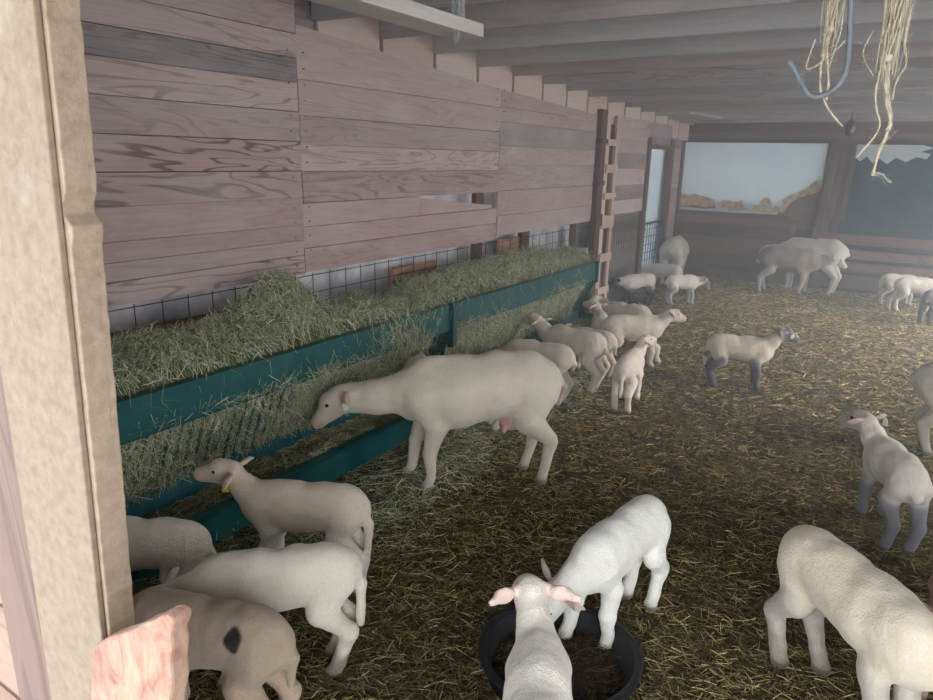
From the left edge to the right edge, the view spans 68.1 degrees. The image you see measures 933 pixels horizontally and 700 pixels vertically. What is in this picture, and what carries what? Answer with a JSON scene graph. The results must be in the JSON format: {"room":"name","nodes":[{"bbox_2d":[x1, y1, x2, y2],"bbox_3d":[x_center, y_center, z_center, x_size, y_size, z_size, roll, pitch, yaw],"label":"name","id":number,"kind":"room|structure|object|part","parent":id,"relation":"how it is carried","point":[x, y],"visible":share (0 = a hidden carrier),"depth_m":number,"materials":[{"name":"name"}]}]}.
{"room":"farm building","nodes":[
{"label":"farm building","id":0,"kind":"room"},
{"bbox_2d":[0,594,19,699],"bbox_3d":[0.164,0.337,0.573,6.402,2.648,0.037,11,18,31],"label":"wall","id":1,"kind":"structure","parent":0,"point":[8,683],"depth_m":1.30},
{"bbox_2d":[0,365,51,699],"bbox_3d":[-0.694,0.692,1.185,0.180,1.600,0.030,11,18,31],"label":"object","id":2,"kind":"structure","parent":1,"relation":"attached to","point":[17,590],"depth_m":1.09,"materials":[{"name":"pink wood"}]},
{"bbox_2d":[0,0,106,699],"bbox_3d":[-0.554,0.389,0.979,0.270,2.300,0.008,11,18,31],"label":"wooden post","id":3,"kind":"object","parent":1,"relation":"attached to","point":[39,359],"depth_m":0.86,"materials":[{"name":"beige wood"}]},
{"bbox_2d":[40,0,134,636],"bbox_3d":[-0.523,0.374,0.984,0.232,2.328,0.038,11,18,31],"label":"trim","id":4,"kind":"structure","parent":1,"relation":"attached to","point":[61,19],"depth_m":0.81,"materials":[{"name":"beige wood"}]},
{"bbox_2d":[92,604,191,699],"bbox_3d":[-0.432,0.470,0.899,0.253,0.405,0.026,11,18,31],"label":"plank","id":5,"kind":"object","parent":1,"relation":"attached to","point":[147,660],"visible":1,"depth_m":0.83,"materials":[{"name":"pink wood"}]},
{"bbox_2d":[80,0,694,306],"bbox_3d":[0.546,-1.466,6.698,0.222,2.839,11.350,11,18,31],"label":"wall","id":6,"kind":"structure","parent":0,"point":[232,139],"depth_m":4.00,"materials":[{"name":"brown wood"}]},
{"bbox_2d":[110,308,232,340],"bbox_3d":[-1.664,-0.009,3.328,0.042,0.155,1.850,11,18,31],"label":"trim","id":7,"kind":"structure","parent":6,"relation":"attached to","point":[195,318],"depth_m":3.51,"materials":[{"name":"grey metal"}]},
{"bbox_2d":[108,192,588,332],"bbox_3d":[-0.064,-0.725,6.040,0.042,1.760,8.500,11,18,31],"label":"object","id":8,"kind":"object","parent":6,"relation":"attached to","point":[173,310],"visible":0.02,"depth_m":4.83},
{"bbox_2d":[108,226,588,334],"bbox_3d":[-0.349,-0.351,5.344,0.016,0.788,6.503,11,18,31],"label":"wire fence","id":9,"kind":"object","parent":6,"relation":"attached to","point":[546,233],"visible":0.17,"depth_m":4.79,"materials":[{"name":"grey metal"}]},
{"bbox_2d":[390,236,518,286],"bbox_3d":[-0.029,-0.694,5.859,0.030,0.380,1.930,11,18,31],"label":"trim","id":10,"kind":"structure","parent":6,"relation":"attached to","point":[514,243],"depth_m":5.35,"materials":[{"name":"grey metal"}]},
{"bbox_2d":[315,16,689,140],"bbox_3d":[1.277,-2.692,7.346,0.023,0.648,8.040,11,18,31],"label":"trim","id":11,"kind":"structure","parent":6,"relation":"attached to","point":[364,30],"depth_m":5.54,"materials":[{"name":"brown wood"}]},
{"bbox_2d":[470,186,576,261],"bbox_3d":[0.627,-1.013,6.827,0.045,1.300,2.150,11,18,31],"label":"trim","id":12,"kind":"structure","parent":6,"relation":"attached to","point":[477,198],"depth_m":6.59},
{"bbox_2d":[585,109,607,313],"bbox_3d":[1.490,-1.540,7.964,0.105,2.340,0.170,11,18,31],"label":"trim","id":13,"kind":"structure","parent":6,"relation":"attached to","point":[595,222],"depth_m":7.84,"materials":[{"name":"brown wood"}]},
{"bbox_2d":[607,211,639,301],"bbox_3d":[1.920,-1.189,8.933,0.036,1.158,1.751,11,18,31],"label":"trim","id":14,"kind":"structure","parent":6,"relation":"attached to","point":[631,214],"depth_m":9.10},
{"bbox_2d":[641,149,665,272],"bbox_3d":[2.673,-1.923,10.057,0.017,2.000,1.390,11,18,31],"label":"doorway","id":15,"kind":"object","parent":6,"relation":"attached to","point":[657,165],"visible":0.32,"depth_m":10.08,"materials":[{"name":"white"}]},
{"bbox_2d":[633,137,675,293],"bbox_3d":[2.685,-1.929,9.895,0.080,2.100,1.180,11,18,31],"label":"door","id":16,"kind":"structure","parent":6,"relation":"in","point":[670,152],"depth_m":9.78,"materials":[{"name":"wood"}]},
{"bbox_2d":[641,220,661,272],"bbox_3d":[2.660,-1.423,10.033,0.028,0.878,0.868,11,18,31],"label":"gate","id":17,"kind":"object","parent":16,"relation":"attached to","point":[657,221],"visible":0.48,"depth_m":10.09,"materials":[{"name":"grey metal"}]},
{"bbox_3d":[2.660,-1.423,10.033,0.028,0.878,0.868,11,18,31],"label":"gate frame","id":18,"kind":"part","parent":17,"relation":"part of","materials":[{"name":"metal"}]},
{"bbox_2d":[140,274,932,699],"bbox_3d":[3.137,0.432,5.407,6.500,0.034,11.400,11,18,31],"label":"straw","id":19,"kind":"structure","parent":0,"point":[783,513],"depth_m":3.65,"materials":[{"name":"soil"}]},
{"bbox_2d":[126,515,216,583],"bbox_3d":[-1.344,0.856,2.699,0.765,0.462,0.272,2,16,4],"label":"lamb","id":20,"kind":"object","parent":19,"relation":"on","point":[164,544],"visible":0.28,"depth_m":2.58,"materials":[{"name":"fur"}]},
{"bbox_2d":[132,578,301,699],"bbox_3d":[-0.896,0.979,2.210,0.832,0.508,0.318,4,16,10],"label":"lamb","id":21,"kind":"object","parent":19,"relation":"on","point":[253,644],"visible":0.7,"depth_m":2.03,"materials":[{"name":"fur"}]},
{"bbox_2d":[117,260,599,593],"bbox_3d":[-0.190,0.040,5.013,0.662,0.815,5.310,11,18,31],"label":"trough","id":22,"kind":"object","parent":19,"relation":"on","point":[221,518],"visible":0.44,"depth_m":3.63,"materials":[{"name":"green metal"}]},
{"bbox_3d":[-1.595,0.614,2.878,0.640,0.800,0.012,11,18,31],"label":"panel","id":23,"kind":"part","parent":22,"relation":"part of","materials":[{"name":"green metal"}]},
{"bbox_3d":[-0.822,0.048,3.795,0.064,0.184,2.570,11,18,31],"label":"rail","id":24,"kind":"part","parent":22,"relation":"part of","materials":[{"name":"green metal"}]},
{"bbox_2d":[111,242,591,409],"bbox_3d":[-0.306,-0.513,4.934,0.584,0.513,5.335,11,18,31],"label":"hay","id":25,"kind":"object","parent":22,"relation":"on","point":[277,313],"visible":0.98,"depth_m":3.70,"materials":[{"name":"plant"}]},
{"bbox_2d":[120,276,587,508],"bbox_3d":[-0.195,-0.015,4.975,0.360,0.519,5.247,11,18,31],"label":"hay","id":26,"kind":"object","parent":22,"relation":"in","point":[514,324],"visible":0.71,"depth_m":3.71,"materials":[{"name":"plant"}]},
{"bbox_2d":[144,316,590,572],"bbox_3d":[-0.091,0.265,5.010,0.494,0.213,5.267,11,18,31],"label":"hay","id":27,"kind":"object","parent":22,"relation":"in","point":[312,446],"visible":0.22,"depth_m":3.72,"materials":[{"name":"plant"}]},
{"bbox_3d":[-0.201,0.051,5.000,0.640,0.800,0.012,11,18,31],"label":"panel","id":28,"kind":"part","parent":22,"relation":"part of","materials":[{"name":"green metal"}]},
{"bbox_3d":[-0.093,-0.177,4.868,0.053,0.315,0.070,11,18,31],"label":"post","id":29,"kind":"part","parent":22,"relation":"part of","materials":[{"name":"green metal"}]},
{"bbox_3d":[0.599,-0.525,5.957,0.064,0.184,2.610,11,18,31],"label":"rail","id":30,"kind":"part","parent":22,"relation":"part of","materials":[{"name":"green metal"}]},
{"bbox_3d":[1.214,-0.520,7.154,0.640,0.800,0.012,11,18,31],"label":"panel","id":31,"kind":"part","parent":22,"relation":"part of","materials":[{"name":"green metal"}]},
{"bbox_3d":[1.323,-0.796,7.009,0.053,0.215,0.070,11,18,31],"label":"post","id":32,"kind":"part","parent":22,"relation":"part of","materials":[{"name":"green metal"}]},
{"bbox_2d":[311,350,563,490],"bbox_3d":[-0.141,0.393,3.849,1.420,0.784,0.398,-2,16,-11],"label":"ewe","id":33,"kind":"object","parent":19,"relation":"on","point":[440,394],"visible":0.99,"depth_m":3.71,"materials":[{"name":"fur"}]},
{"bbox_2d":[404,350,498,432],"bbox_3d":[-0.079,0.285,4.638,0.756,0.571,0.297,-4,17,-19],"label":"lamb","id":34,"kind":"object","parent":19,"relation":"on","point":[494,424],"visible":0.11,"depth_m":4.67,"materials":[{"name":"fur"}]},
{"bbox_2d":[489,573,580,699],"bbox_3d":[0.176,1.056,1.937,0.280,0.558,0.832,3,16,6],"label":"lamb","id":35,"kind":"object","parent":19,"relation":"on","point":[538,666],"visible":1,"depth_m":1.95,"materials":[{"name":"fur"}]},
{"bbox_2d":[493,339,577,407],"bbox_3d":[0.487,0.149,5.329,0.769,0.487,0.299,8,17,21],"label":"lamb","id":36,"kind":"object","parent":19,"relation":"on","point":[563,356],"visible":0.58,"depth_m":5.14,"materials":[{"name":"fur"}]},
{"bbox_2d":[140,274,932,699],"bbox_3d":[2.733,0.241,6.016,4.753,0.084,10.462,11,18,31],"label":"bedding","id":37,"kind":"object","parent":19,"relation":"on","point":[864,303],"visible":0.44,"depth_m":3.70,"materials":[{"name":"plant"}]},
{"bbox_2d":[157,541,366,689],"bbox_3d":[-0.761,0.935,2.391,0.826,0.506,0.316,0,16,-6],"label":"lamb","id":38,"kind":"object","parent":37,"relation":"on","point":[319,578],"visible":0.72,"depth_m":2.35,"materials":[{"name":"fur"}]},
{"bbox_2d":[477,604,643,699],"bbox_3d":[0.333,1.123,2.496,0.590,0.102,0.590,11,18,31],"label":"pan","id":39,"kind":"object","parent":19,"relation":"on","point":[502,624],"visible":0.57,"depth_m":2.56,"materials":[{"name":"black rubber"}]},
{"bbox_2d":[492,624,625,699],"bbox_3d":[0.330,1.141,2.506,0.494,0.035,0.501,11,18,31],"label":"feed","id":40,"kind":"object","parent":39,"relation":"in","point":[597,673],"visible":0.47,"depth_m":2.50,"materials":[{"name":"food"}]},
{"bbox_2d":[521,313,608,393],"bbox_3d":[0.772,0.018,5.688,0.316,0.561,0.861,-13,21,-41],"label":"lamb","id":41,"kind":"object","parent":19,"relation":"on","point":[590,346],"visible":0.7,"depth_m":5.50,"materials":[{"name":"fur"}]},
{"bbox_2d":[554,323,617,380],"bbox_3d":[1.001,-0.001,6.000,0.708,0.428,0.264,16,21,42],"label":"lamb","id":42,"kind":"object","parent":19,"relation":"on","point":[612,343],"visible":0.46,"depth_m":5.82,"materials":[{"name":"fur"}]},
{"bbox_2d":[583,298,607,329],"bbox_3d":[1.217,-0.180,6.501,0.277,0.516,0.671,4,16,10],"label":"lamb","id":43,"kind":"object","parent":19,"relation":"on","point":[599,315],"visible":0.32,"depth_m":6.48,"materials":[{"name":"fur"}]},
{"bbox_2d":[541,494,670,649],"bbox_3d":[0.532,0.876,2.693,0.295,0.512,0.772,15,21,41],"label":"lamb","id":44,"kind":"object","parent":19,"relation":"on","point":[615,548],"visible":0.89,"depth_m":2.57,"materials":[{"name":"fur"}]},
{"bbox_2d":[595,116,620,298],"bbox_3d":[1.668,-1.587,8.226,0.073,2.302,0.404,11,18,31],"label":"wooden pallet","id":45,"kind":"object","parent":19,"relation":"on","point":[611,152],"visible":0.79,"depth_m":8.19,"materials":[{"name":"brown wood"}]},
{"bbox_2d":[603,214,642,301],"bbox_3d":[2.033,-1.203,8.958,0.009,1.062,1.282,11,18,31],"label":"wire fence","id":46,"kind":"object","parent":45,"relation":"attached to","point":[635,214],"visible":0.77,"depth_m":8.92,"materials":[{"name":"grey metal"}]},
{"bbox_2d":[589,295,651,315],"bbox_3d":[1.534,-0.279,6.932,0.706,0.489,0.243,13,19,35],"label":"lamb","id":47,"kind":"object","parent":19,"relation":"on","point":[613,308],"visible":0.3,"depth_m":6.81,"materials":[{"name":"fur"}]},
{"bbox_2d":[609,273,655,305],"bbox_3d":[2.135,-0.783,8.904,0.688,0.422,0.255,-4,17,-19],"label":"lamb","id":48,"kind":"object","parent":19,"relation":"on","point":[646,281],"visible":0.95,"depth_m":8.82,"materials":[{"name":"fur"}]},
{"bbox_2d":[611,334,656,413],"bbox_3d":[1.270,0.173,5.262,0.254,0.505,0.692,8,17,24],"label":"lamb","id":49,"kind":"object","parent":19,"relation":"on","point":[626,380],"visible":1,"depth_m":5.06,"materials":[{"name":"fur"}]},
{"bbox_2d":[600,308,685,368],"bbox_3d":[1.586,-0.096,6.186,0.833,0.538,0.322,-4,17,-19],"label":"lamb","id":50,"kind":"object","parent":19,"relation":"on","point":[623,326],"visible":0.67,"depth_m":6.10,"materials":[{"name":"fur"}]},
{"bbox_2d":[641,263,682,289],"bbox_3d":[2.730,-1.031,9.835,0.688,0.419,0.243,10,18,29],"label":"lamb","id":51,"kind":"object","parent":19,"relation":"on","point":[659,270],"visible":0.56,"depth_m":9.73,"materials":[{"name":"fur"}]},
{"bbox_2d":[659,235,688,284],"bbox_3d":[3.206,-1.402,10.622,0.397,0.726,1.179,8,17,24],"label":"ewe","id":52,"kind":"object","parent":19,"relation":"on","point":[674,250],"visible":0.84,"depth_m":10.17,"materials":[{"name":"fur"}]},
{"bbox_2d":[663,274,709,305],"bbox_3d":[2.861,-0.778,8.961,0.648,0.416,0.226,-3,16,-15],"label":"lamb","id":53,"kind":"object","parent":19,"relation":"on","point":[688,282],"visible":1,"depth_m":8.90,"materials":[{"name":"fur"}]},
{"bbox_2d":[702,327,799,390],"bbox_3d":[2.324,0.064,5.681,0.745,0.537,0.282,3,16,8],"label":"lamb","id":54,"kind":"object","parent":19,"relation":"on","point":[754,350],"visible":0.99,"depth_m":5.61,"materials":[{"name":"fur"}]},
{"bbox_2d":[757,246,846,295],"bbox_3d":[4.742,-1.121,9.819,1.180,0.682,0.357,7,16,18],"label":"ewe","id":55,"kind":"object","parent":19,"relation":"on","point":[801,261],"visible":1,"depth_m":9.72,"materials":[{"name":"fur"}]},
{"bbox_2d":[756,237,849,296],"bbox_3d":[4.853,-1.242,10.033,1.268,0.803,0.404,15,21,40],"label":"ewe","id":56,"kind":"object","parent":19,"relation":"on","point":[829,247],"visible":0.66,"depth_m":9.70,"materials":[{"name":"fur"}]},
{"bbox_2d":[763,525,932,699],"bbox_3d":[1.347,0.998,2.204,0.313,0.579,0.975,-6,17,-25],"label":"lamb","id":57,"kind":"object","parent":19,"relation":"on","point":[890,630],"visible":1,"depth_m":2.19,"materials":[{"name":"fur"}]},
{"bbox_2d":[837,409,932,554],"bbox_3d":[2.112,0.660,3.539,0.286,0.534,0.775,5,16,12],"label":"lamb","id":58,"kind":"object","parent":19,"relation":"on","point":[903,477],"visible":1,"depth_m":3.30,"materials":[{"name":"fur"}]},
{"bbox_2d":[877,273,927,305],"bbox_3d":[5.869,-0.800,9.226,0.726,0.437,0.267,2,16,2],"label":"lamb","id":59,"kind":"object","parent":19,"relation":"on","point":[887,281],"visible":0.6,"depth_m":9.17,"materials":[{"name":"fur"}]},
{"bbox_2d":[886,277,932,312],"bbox_3d":[5.845,-0.702,8.834,0.800,0.462,0.280,3,16,6],"label":"lamb","id":60,"kind":"object","parent":19,"relation":"on","point":[903,286],"visible":0.8,"depth_m":8.77,"materials":[{"name":"fur"}]},
{"bbox_2d":[908,362,932,456],"bbox_3d":[3.430,0.426,4.257,1.268,0.645,0.391,9,17,26],"label":"ewe","id":61,"kind":"object","parent":19,"relation":"on","point":[921,380],"visible":1,"depth_m":4.41,"materials":[{"name":"fur"}]},
{"bbox_2d":[917,289,932,325],"bbox_3d":[5.608,-0.530,8.239,0.734,0.440,0.269,-11,20,-36],"label":"lamb","id":62,"kind":"object","parent":19,"relation":"on","point":[927,297],"visible":0.99,"depth_m":8.05,"materials":[{"name":"fur"}]},
{"bbox_2d":[921,575,932,699],"bbox_3d":[1.674,0.991,2.376,0.319,0.503,0.892,14,20,38],"label":"lamb","id":63,"kind":"object","parent":19,"relation":"on","point":[929,605],"visible":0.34,"depth_m":2.40,"materials":[{"name":"fur"}]},
{"bbox_2d":[311,0,932,122],"bbox_3d":[3.292,-2.067,4.581,6.800,0.547,11.700,11,18,31],"label":"ceiling","id":64,"kind":"structure","parent":0,"point":[727,59],"depth_m":4.80,"materials":[{"name":"brown wood"}]},
{"bbox_2d":[308,0,482,39],"bbox_3d":[-0.527,-1.249,2.049,0.153,0.320,2.003,11,18,31],"label":"beam","id":65,"kind":"structure","parent":64,"relation":"hanging from","point":[406,13],"depth_m":2.53,"materials":[{"name":"beige wood"}]},
{"bbox_2d":[449,0,462,44],"bbox_3d":[-0.040,-1.311,2.743,0.058,0.182,0.038,11,18,31],"label":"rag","id":66,"kind":"object","parent":65,"relation":"hanging from","point":[456,5],"visible":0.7,"depth_m":2.73,"materials":[{"name":"grey fabric"}]},
{"bbox_2d":[686,112,722,118],"bbox_3d":[2.926,-2.888,8.495,0.432,0.070,0.090,0,16,-3],"label":"board","id":67,"kind":"object","parent":64,"relation":"attached to","point":[690,113],"visible":1,"depth_m":8.46,"materials":[{"name":"wood"}]},
{"bbox_2d":[787,0,853,98],"bbox_3d":[0.566,-0.826,0.990,0.092,0.880,0.008,11,18,31],"label":"metal hook","id":68,"kind":"object","parent":64,"relation":"hanging from","point":[850,18],"visible":1,"depth_m":1.08,"materials":[{"name":"grey metal"}]},
{"bbox_2d":[801,0,845,126],"bbox_3d":[0.601,-0.820,1.043,0.064,0.919,0.085,-3,16,-16],"label":"twine","id":69,"kind":"object","parent":64,"relation":"hanging from","point":[830,27],"visible":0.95,"depth_m":1.13,"materials":[{"name":"fabric"}]},
{"bbox_2d":[752,110,932,112],"bbox_3d":[4.357,-2.585,7.482,2.400,0.024,0.012,11,18,31],"label":"cable","id":70,"kind":"object","parent":64,"relation":"attached to","point":[920,110],"visible":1,"depth_m":7.59,"materials":[{"name":"black"}]},
{"bbox_2d":[845,112,855,136],"bbox_3d":[3.993,-2.344,7.172,0.097,0.240,0.097,11,18,31],"label":"bulb","id":71,"kind":"object","parent":64,"relation":"attached to","point":[850,125],"visible":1,"depth_m":7.15,"materials":[{"name":"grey glass"}]},
{"bbox_2d":[856,0,915,186],"bbox_3d":[0.675,-0.759,1.010,0.090,1.016,0.069,5,16,13],"label":"twine","id":72,"kind":"object","parent":64,"relation":"hanging from","point":[894,16],"visible":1,"depth_m":1.09,"materials":[{"name":"fabric"}]},
{"bbox_2d":[676,121,932,294],"bbox_3d":[6.147,-2.125,9.660,6.602,2.950,0.185,11,18,31],"label":"wall","id":73,"kind":"structure","parent":0,"point":[727,247],"depth_m":10.65,"materials":[{"name":"brown wood"}]},
{"bbox_2d":[678,142,832,217],"bbox_3d":[4.366,-2.647,10.634,2.150,1.084,0.060,11,18,31],"label":"window","id":74,"kind":"structure","parent":73,"relation":"in","point":[779,179],"depth_m":10.58,"materials":[{"name":"clear glass"}]},
{"bbox_2d":[777,217,814,232],"bbox_3d":[4.926,-1.871,10.345,0.520,0.240,0.023,11,18,31],"label":"trim","id":75,"kind":"structure","parent":73,"relation":"attached to","point":[793,221],"depth_m":10.34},
{"bbox_2d":[673,138,932,235],"bbox_3d":[6.137,-1.874,9.596,6.470,2.300,0.050,11,18,31],"label":"trim","id":76,"kind":"structure","parent":73,"relation":"attached to","point":[863,141],"depth_m":10.56,"materials":[{"name":"brown wood"}]},
{"bbox_2d":[806,139,841,287],"bbox_3d":[5.204,-1.970,10.147,0.259,2.157,0.100,11,18,31],"label":"trim","id":77,"kind":"structure","parent":73,"relation":"attached to","point":[837,143],"depth_m":10.00,"materials":[{"name":"brown wood"}]},
{"bbox_2d":[830,144,855,232],"bbox_3d":[5.458,-2.342,10.010,0.150,1.354,0.050,11,18,31],"label":"trim","id":78,"kind":"structure","parent":73,"relation":"attached to","point":[851,148],"depth_m":9.99,"materials":[{"name":"wood"}]},
{"bbox_2d":[811,232,932,295],"bbox_3d":[7.032,-1.018,9.222,4.303,0.793,0.073,11,18,31],"label":"rails","id":79,"kind":"object","parent":73,"relation":"attached to","point":[820,279],"visible":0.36,"depth_m":9.90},
{"bbox_2d":[819,144,932,297],"bbox_3d":[7.152,-1.678,9.162,4.250,2.200,0.047,11,18,31],"label":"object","id":80,"kind":"object","parent":73,"relation":"attached to","point":[904,208],"visible":0.54,"depth_m":9.81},
{"bbox_2d":[855,145,932,163],"bbox_3d":[5.952,-2.733,9.645,0.950,0.260,0.004,11,18,31],"label":"plastic","id":81,"kind":"object","parent":80,"relation":"hanging from","point":[905,153],"visible":0.98,"depth_m":9.62,"materials":[{"name":"plastic"}]},
{"bbox_3d":[2.639,0.849,4.619,60.000,0.290,50.000,11,18,31],"label":"floor","id":82,"kind":"structure","parent":0,"visible":0},
{"bbox_2d":[250,352,658,628],"bbox_3d":[0.307,0.556,4.691,0.819,0.202,4.994,11,18,31],"label":"hay","id":83,"kind":"object","parent":82,"relation":"on","point":[393,485],"visible":0.23,"depth_m":3.92,"materials":[{"name":"plant"}]},
{"bbox_2d":[193,456,373,596],"bbox_3d":[-0.783,0.746,2.987,0.811,0.543,0.303,4,16,10],"label":"lamb","id":84,"kind":"object","parent":83,"relation":"on","point":[275,507],"visible":0.84,"depth_m":2.87,"materials":[{"name":"fur"}]}
]}

